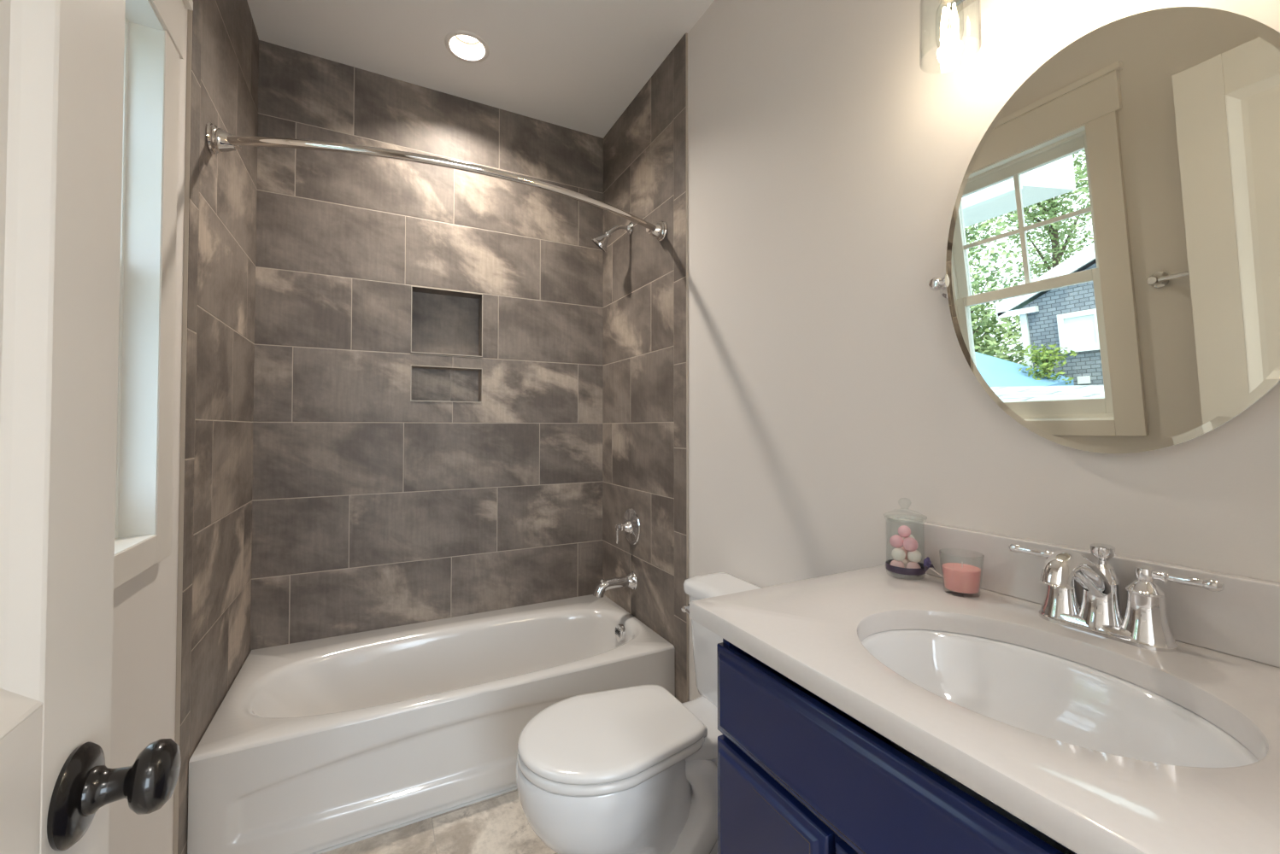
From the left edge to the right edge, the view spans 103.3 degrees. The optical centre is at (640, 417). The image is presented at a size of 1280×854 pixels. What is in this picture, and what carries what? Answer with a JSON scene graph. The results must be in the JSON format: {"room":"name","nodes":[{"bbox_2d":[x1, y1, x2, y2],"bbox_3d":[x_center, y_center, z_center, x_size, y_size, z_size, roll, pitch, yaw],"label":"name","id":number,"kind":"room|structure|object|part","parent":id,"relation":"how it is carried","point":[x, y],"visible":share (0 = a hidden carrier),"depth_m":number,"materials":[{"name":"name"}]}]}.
{"room":"bathroom","nodes":[
{"label":"bathroom","id":0,"kind":"room"},
{"bbox_2d":[108,0,258,853],"bbox_3d":[-0.498,-0.166,-0.152,0.160,2.789,5.020,1,-1,-27],"label":"wall","id":1,"kind":"structure","parent":0,"point":[181,625],"depth_m":1.41,"materials":[{"name":"beige paint"}]},
{"bbox_2d":[113,0,193,589],"bbox_3d":[-0.988,-0.356,0.823,0.186,1.337,0.809,1,-1,-27],"label":"window","id":2,"kind":"structure","parent":1,"relation":"in","point":[154,29],"depth_m":1.10,"materials":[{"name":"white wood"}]},
{"bbox_3d":[-1.368,-0.130,1.683,0.010,2.789,0.720,1,-1,-27],"label":"tile panel","id":3,"kind":"part","parent":1,"relation":"part of","materials":[{"name":"grey tile"}]},
{"bbox_2d":[205,122,667,241],"bbox_3d":[-0.537,-0.798,1.735,1.500,0.084,0.229,1,-1,-27],"label":"shower curtain rod","id":4,"kind":"object","parent":1,"relation":"attached to","point":[218,140],"visible":1,"depth_m":1.54,"materials":[{"name":"silver metal"}]},
{"bbox_2d":[250,40,603,651],"bbox_3d":[-0.900,-0.116,2.421,1.800,2.789,0.163,1,-1,-27],"label":"wall","id":5,"kind":"structure","parent":0,"point":[427,426],"depth_m":2.28,"materials":[{"name":"grey tile"}]},
{"bbox_2d":[321,789,557,853],"bbox_3d":[0.374,1.279,0.375,2.500,0.080,5.200,1,-1,-27],"label":"floor","id":6,"kind":"structure","parent":0,"point":[498,824],"depth_m":1.53,"materials":[{"name":"tile"}]},
{"bbox_2d":[187,594,675,853],"bbox_3d":[-0.694,1.091,1.999,1.496,0.360,0.736,1,-1,-27],"label":"bathtub","id":7,"kind":"object","parent":6,"relation":"on","point":[324,745],"visible":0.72,"depth_m":1.68,"materials":[{"name":"white ceramic"}]},
{"bbox_3d":[-0.091,0.978,2.298,0.028,0.077,0.076,1,-1,-27],"label":"overflow plate","id":8,"kind":"part","parent":7,"relation":"part of","materials":[{"name":"silver metal"}]},
{"bbox_2d":[516,572,761,853],"bbox_3d":[0.043,0.890,1.394,0.761,0.739,0.406,1,-1,-27],"label":"toilet","id":9,"kind":"object","parent":6,"relation":"on","point":[631,770],"visible":0.75,"depth_m":1.26,"materials":[{"name":"white ceramic"}]},
{"bbox_3d":[-0.086,0.843,1.328,0.465,0.025,0.368,1,-1,-27],"label":"seat","id":10,"kind":"part","parent":9,"relation":"part of","materials":[{"name":"white plastic"}]},
{"bbox_3d":[-0.084,0.817,1.330,0.466,0.025,0.368,1,-1,-27],"label":"lid","id":11,"kind":"part","parent":9,"relation":"part of","materials":[{"name":"white plastic"}]},
{"bbox_3d":[0.161,0.615,1.609,0.034,0.026,0.074,1,-1,-27],"label":"flush lever","id":12,"kind":"part","parent":9,"relation":"part of","materials":[{"name":"silver metal"}]},
{"bbox_3d":[0.303,0.727,1.532,0.164,0.320,0.380,1,-1,-27],"label":"tank","id":13,"kind":"part","parent":9,"relation":"part of","materials":[{"name":"white ceramic"}]},
{"bbox_3d":[0.299,0.545,1.534,0.183,0.044,0.406,1,-1,-27],"label":"tank lid","id":14,"kind":"part","parent":9,"relation":"part of","materials":[{"name":"white ceramic"}]},
{"bbox_2d":[716,639,1076,853],"bbox_3d":[0.539,0.805,0.684,0.546,0.880,0.735,1,-1,-27],"label":"vanity cabinet","id":15,"kind":"object","parent":6,"relation":"on","point":[798,774],"visible":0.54,"depth_m":0.68,"materials":[{"name":"blue wood"}]},
{"bbox_3d":[0.195,0.841,0.778,0.022,0.563,0.245,1,-1,-27],"label":"cabinet door","id":16,"kind":"part","parent":15,"relation":"part of","materials":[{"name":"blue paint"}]},
{"bbox_3d":[0.309,0.836,0.558,0.022,0.563,0.224,1,-1,-27],"label":"cabinet door","id":17,"kind":"part","parent":15,"relation":"part of","materials":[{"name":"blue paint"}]},
{"bbox_2d":[689,516,1279,853],"bbox_3d":[0.532,0.293,0.692,0.564,0.144,0.827,1,-1,-27],"label":"countertop","id":18,"kind":"structure","parent":15,"relation":"on","point":[1224,670],"depth_m":0.66,"materials":[{"name":"white stone"}]},
{"bbox_2d":[883,498,943,580],"bbox_3d":[0.575,0.254,1.064,0.083,0.166,0.121,1,-1,-27],"label":"glass jar","id":19,"kind":"object","parent":18,"relation":"on","point":[927,564],"visible":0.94,"depth_m":1.05,"materials":[{"name":"clear glass"}]},
{"bbox_2d":[889,534,903,547],"bbox_3d":[0.548,0.264,1.081,0.027,0.027,0.027,1,-1,-27],"label":"ball","id":20,"kind":"object","parent":19,"relation":"in","point":[895,541],"visible":1,"depth_m":1.07,"materials":[{"name":"pink"}]},
{"bbox_2d":[890,559,904,568],"bbox_3d":[0.546,0.315,1.075,0.027,0.028,0.028,1,-1,-27],"label":"ball","id":21,"kind":"object","parent":19,"relation":"in","point":[898,564],"visible":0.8,"depth_m":1.07,"materials":[{"name":"pink"}]},
{"bbox_2d":[891,547,905,561],"bbox_3d":[0.547,0.290,1.071,0.027,0.027,0.027,1,-1,-27],"label":"ball","id":22,"kind":"object","parent":19,"relation":"in","point":[898,554],"visible":1,"depth_m":1.06,"materials":[{"name":"white"}]},
{"bbox_2d":[900,546,908,558],"bbox_3d":[0.575,0.291,1.093,0.027,0.027,0.028,1,-1,-27],"label":"ball","id":23,"kind":"object","parent":19,"relation":"in","point":[901,548],"visible":0.26,"depth_m":1.08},
{"bbox_2d":[898,525,910,537],"bbox_3d":[0.564,0.243,1.080,0.025,0.025,0.025,1,-1,-27],"label":"ball","id":24,"kind":"object","parent":19,"relation":"in","point":[904,531],"visible":1,"depth_m":1.07,"materials":[{"name":"pink"}]},
{"bbox_2d":[901,558,910,568],"bbox_3d":[0.574,0.317,1.095,0.027,0.027,0.028,1,-1,-27],"label":"ball","id":25,"kind":"object","parent":19,"relation":"in","point":[906,561],"visible":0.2,"depth_m":1.08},
{"bbox_2d":[901,534,915,540],"bbox_3d":[0.578,0.265,1.091,0.028,0.027,0.027,1,-1,-27],"label":"ball","id":26,"kind":"object","parent":19,"relation":"in","point":[910,536],"visible":0.2,"depth_m":1.08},
{"bbox_2d":[903,537,918,551],"bbox_3d":[0.567,0.266,1.061,0.029,0.029,0.029,1,-1,-27],"label":"ball","id":27,"kind":"object","parent":19,"relation":"in","point":[910,544],"visible":1,"depth_m":1.05,"materials":[{"name":"pink"}]},
{"bbox_2d":[905,562,920,569],"bbox_3d":[0.573,0.316,1.060,0.027,0.028,0.027,1,-1,-27],"label":"ball","id":28,"kind":"object","parent":19,"relation":"in","point":[911,565],"visible":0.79,"depth_m":1.05,"materials":[{"name":"pink"}]},
{"bbox_2d":[906,550,921,563],"bbox_3d":[0.577,0.291,1.063,0.027,0.027,0.028,1,-1,-27],"label":"ball","id":29,"kind":"object","parent":19,"relation":"in","point":[915,556],"visible":0.98,"depth_m":1.05,"materials":[{"name":"white"}]},
{"bbox_2d":[923,557,931,568],"bbox_3d":[0.597,0.301,1.048,0.023,0.024,0.010,1,-1,-27],"label":"flower","id":30,"kind":"object","parent":19,"relation":"on","point":[927,563],"depth_m":1.04,"materials":[{"name":"purple plant"}]},
{"bbox_2d":[939,551,984,594],"bbox_3d":[0.616,0.297,0.969,0.073,0.077,0.073,1,-1,-27],"label":"candle","id":31,"kind":"object","parent":18,"relation":"on","point":[962,578],"visible":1,"depth_m":0.95,"materials":[{"name":"pink wax"}]},
{"bbox_2d":[861,629,1258,853],"bbox_3d":[0.504,0.444,0.675,0.376,0.156,0.464,1,-1,-27],"label":"sink","id":32,"kind":"object","parent":18,"relation":"in","point":[1036,692],"visible":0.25,"depth_m":0.75,"materials":[{"name":"white ceramic"}]},
{"bbox_2d":[1008,542,1224,651],"bbox_3d":[0.711,0.264,0.769,0.212,0.136,0.216,-1,-1,26],"label":"faucet","id":33,"kind":"object","parent":18,"relation":"on","point":[1144,624],"visible":1,"depth_m":0.75,"materials":[{"name":"silver metal"}]},
{"bbox_3d":[0.684,0.234,0.868,0.022,0.024,0.090,1,-1,-27],"label":"lever","id":34,"kind":"part","parent":33,"relation":"part of","materials":[{"name":"silver metal"}]},
{"bbox_3d":[0.700,0.284,0.837,0.061,0.090,0.061,1,-1,-27],"label":"handle","id":35,"kind":"part","parent":33,"relation":"part of","materials":[{"name":"silver metal"}]},
{"bbox_3d":[0.655,0.240,0.758,0.173,0.089,0.042,1,-1,-27],"label":"spout","id":36,"kind":"part","parent":33,"relation":"part of","materials":[{"name":"silver metal"}]},
{"bbox_3d":[0.723,0.279,0.792,0.062,0.099,0.062,1,-1,-27],"label":"spout","id":37,"kind":"part","parent":33,"relation":"part of","materials":[{"name":"silver metal"}]},
{"bbox_3d":[0.727,0.215,0.795,0.030,0.034,0.030,1,-1,-27],"label":"lift knob","id":38,"kind":"part","parent":33,"relation":"part of","materials":[{"name":"silver metal"}]},
{"bbox_3d":[0.723,0.324,0.791,0.064,0.018,0.166,1,-1,-27],"label":"plate","id":39,"kind":"part","parent":33,"relation":"part of","materials":[{"name":"silver metal"}]},
{"bbox_3d":[0.747,0.282,0.747,0.061,0.090,0.061,1,-1,-27],"label":"handle","id":40,"kind":"part","parent":33,"relation":"part of","materials":[{"name":"silver metal"}]},
{"bbox_3d":[0.762,0.231,0.718,0.022,0.024,0.090,1,-1,-27],"label":"lever","id":41,"kind":"part","parent":33,"relation":"part of","materials":[{"name":"silver metal"}]},
{"bbox_2d":[246,0,714,138],"bbox_3d":[0.208,-1.601,0.316,2.000,0.100,5.150,1,-1,-27],"label":"ceiling","id":42,"kind":"structure","parent":0,"point":[577,65],"depth_m":2.04,"materials":[{"name":"white paint"}]},
{"bbox_2d":[444,29,489,63],"bbox_3d":[-0.706,-1.554,2.071,0.176,0.086,0.176,1,-1,-27],"label":"recessed light","id":43,"kind":"object","parent":42,"relation":"in","point":[466,46],"visible":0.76,"depth_m":2.11,"materials":[{"name":"beige"}]},
{"bbox_2d":[602,0,1279,703],"bbox_3d":[0.970,-0.151,0.611,0.150,2.789,5.020,1,-1,-27],"label":"wall","id":44,"kind":"structure","parent":0,"point":[783,369],"depth_m":1.37,"materials":[{"name":"beige paint"}]},
{"bbox_2d":[591,222,633,252],"bbox_3d":[-0.137,-0.854,2.391,0.194,0.155,0.086,0,-1,-22],"label":"shower","id":45,"kind":"object","parent":44,"relation":"attached to","point":[601,241],"visible":1,"depth_m":2.35,"materials":[{"name":"silver metal"}]},
{"bbox_3d":[-0.101,-0.880,2.385,0.130,0.068,0.019,1,-1,-27],"label":"arm","id":46,"kind":"part","parent":45,"relation":"part of","materials":[{"name":"silver metal"}]},
{"bbox_2d":[593,571,637,598],"bbox_3d":[-0.118,0.761,2.307,0.201,0.090,0.082,1,-1,-27],"label":"tub spout","id":47,"kind":"object","parent":44,"relation":"attached to","point":[630,581],"visible":1,"depth_m":2.29,"materials":[{"name":"silver metal"}]},
{"bbox_3d":[-0.129,0.769,2.301,0.177,0.074,0.047,1,-1,-27],"label":"spout","id":48,"kind":"part","parent":47,"relation":"part of","materials":[{"name":"silver metal"}]},
{"bbox_2d":[615,508,639,545],"bbox_3d":[-0.075,0.510,2.354,0.085,0.169,0.169,1,-1,-27],"label":"shower valve","id":49,"kind":"object","parent":44,"relation":"attached to","point":[631,525],"visible":1,"depth_m":2.34,"materials":[{"name":"silver metal"}]},
{"bbox_3d":[-0.104,0.547,2.343,0.017,0.074,0.021,1,-1,-27],"label":"lever","id":50,"kind":"part","parent":49,"relation":"part of","materials":[{"name":"silver metal"}]},
{"bbox_3d":[-0.027,-0.117,2.377,0.010,2.789,0.726,1,-1,-27],"label":"tile panel","id":51,"kind":"part","parent":44,"relation":"part of","materials":[{"name":"grey tile"}]},
{"bbox_2d":[919,0,981,68],"bbox_3d":[0.700,-0.799,0.801,0.187,0.248,0.500,1,-1,-27],"label":"vanity light","id":52,"kind":"object","parent":44,"relation":"attached to","point":[956,6],"visible":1,"depth_m":0.95,"materials":[{"name":"glass"}]},
{"bbox_3d":[0.576,-0.736,0.942,0.045,0.096,0.045,1,-1,-27],"label":"bulb","id":53,"kind":"part","parent":52,"relation":"part of","materials":[{"name":"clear glass"}]},
{"bbox_3d":[0.771,-0.887,0.840,0.026,0.070,0.500,1,-1,-27],"label":"plate","id":54,"kind":"part","parent":52,"relation":"part of","materials":[{"name":"silver metal"}]},
{"bbox_2d":[886,516,1279,668],"bbox_3d":[0.774,0.278,0.817,0.020,0.109,0.825,1,-1,-27],"label":"backsplash","id":55,"kind":"structure","parent":44,"relation":"attached to","point":[1242,619],"depth_m":0.76,"materials":[{"name":"white stone"}]},
{"bbox_2d":[928,6,1279,454],"bbox_3d":[0.743,-0.274,0.813,0.089,0.664,0.582,1,-1,-27],"label":"oval mirror","id":56,"kind":"object","parent":44,"relation":"attached to","point":[1111,282],"visible":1,"depth_m":0.77,"materials":[{"name":"mirror glass"},{"name":"polished chrome"}]},
{"bbox_3d":[0.391,-0.164,-0.062,1.520,2.789,0.120,1,-1,-27],"label":"wall","id":57,"kind":"structure","parent":0,"visible":0},
{"bbox_2d":[0,0,181,853],"bbox_3d":[-0.293,0.186,0.092,0.154,2.075,0.752,1,-1,-27],"label":"door","id":58,"kind":"structure","parent":57,"relation":"in","point":[61,61],"depth_m":0.36,"materials":[{"name":"white wood"}]},
{"bbox_3d":[-0.295,-0.274,0.104,0.035,0.925,0.540,1,-1,-27],"label":"panel","id":59,"kind":"part","parent":58,"relation":"part of","materials":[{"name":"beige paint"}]},
{"bbox_3d":[-0.295,0.186,0.096,0.035,2.075,0.744,1,-1,-27],"label":"frame","id":60,"kind":"part","parent":58,"relation":"part of","materials":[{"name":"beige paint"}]},
{"bbox_3d":[-0.396,0.281,0.391,0.060,0.068,0.068,1,-1,-27],"label":"knob","id":61,"kind":"part","parent":58,"relation":"part of","materials":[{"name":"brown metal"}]}
]}

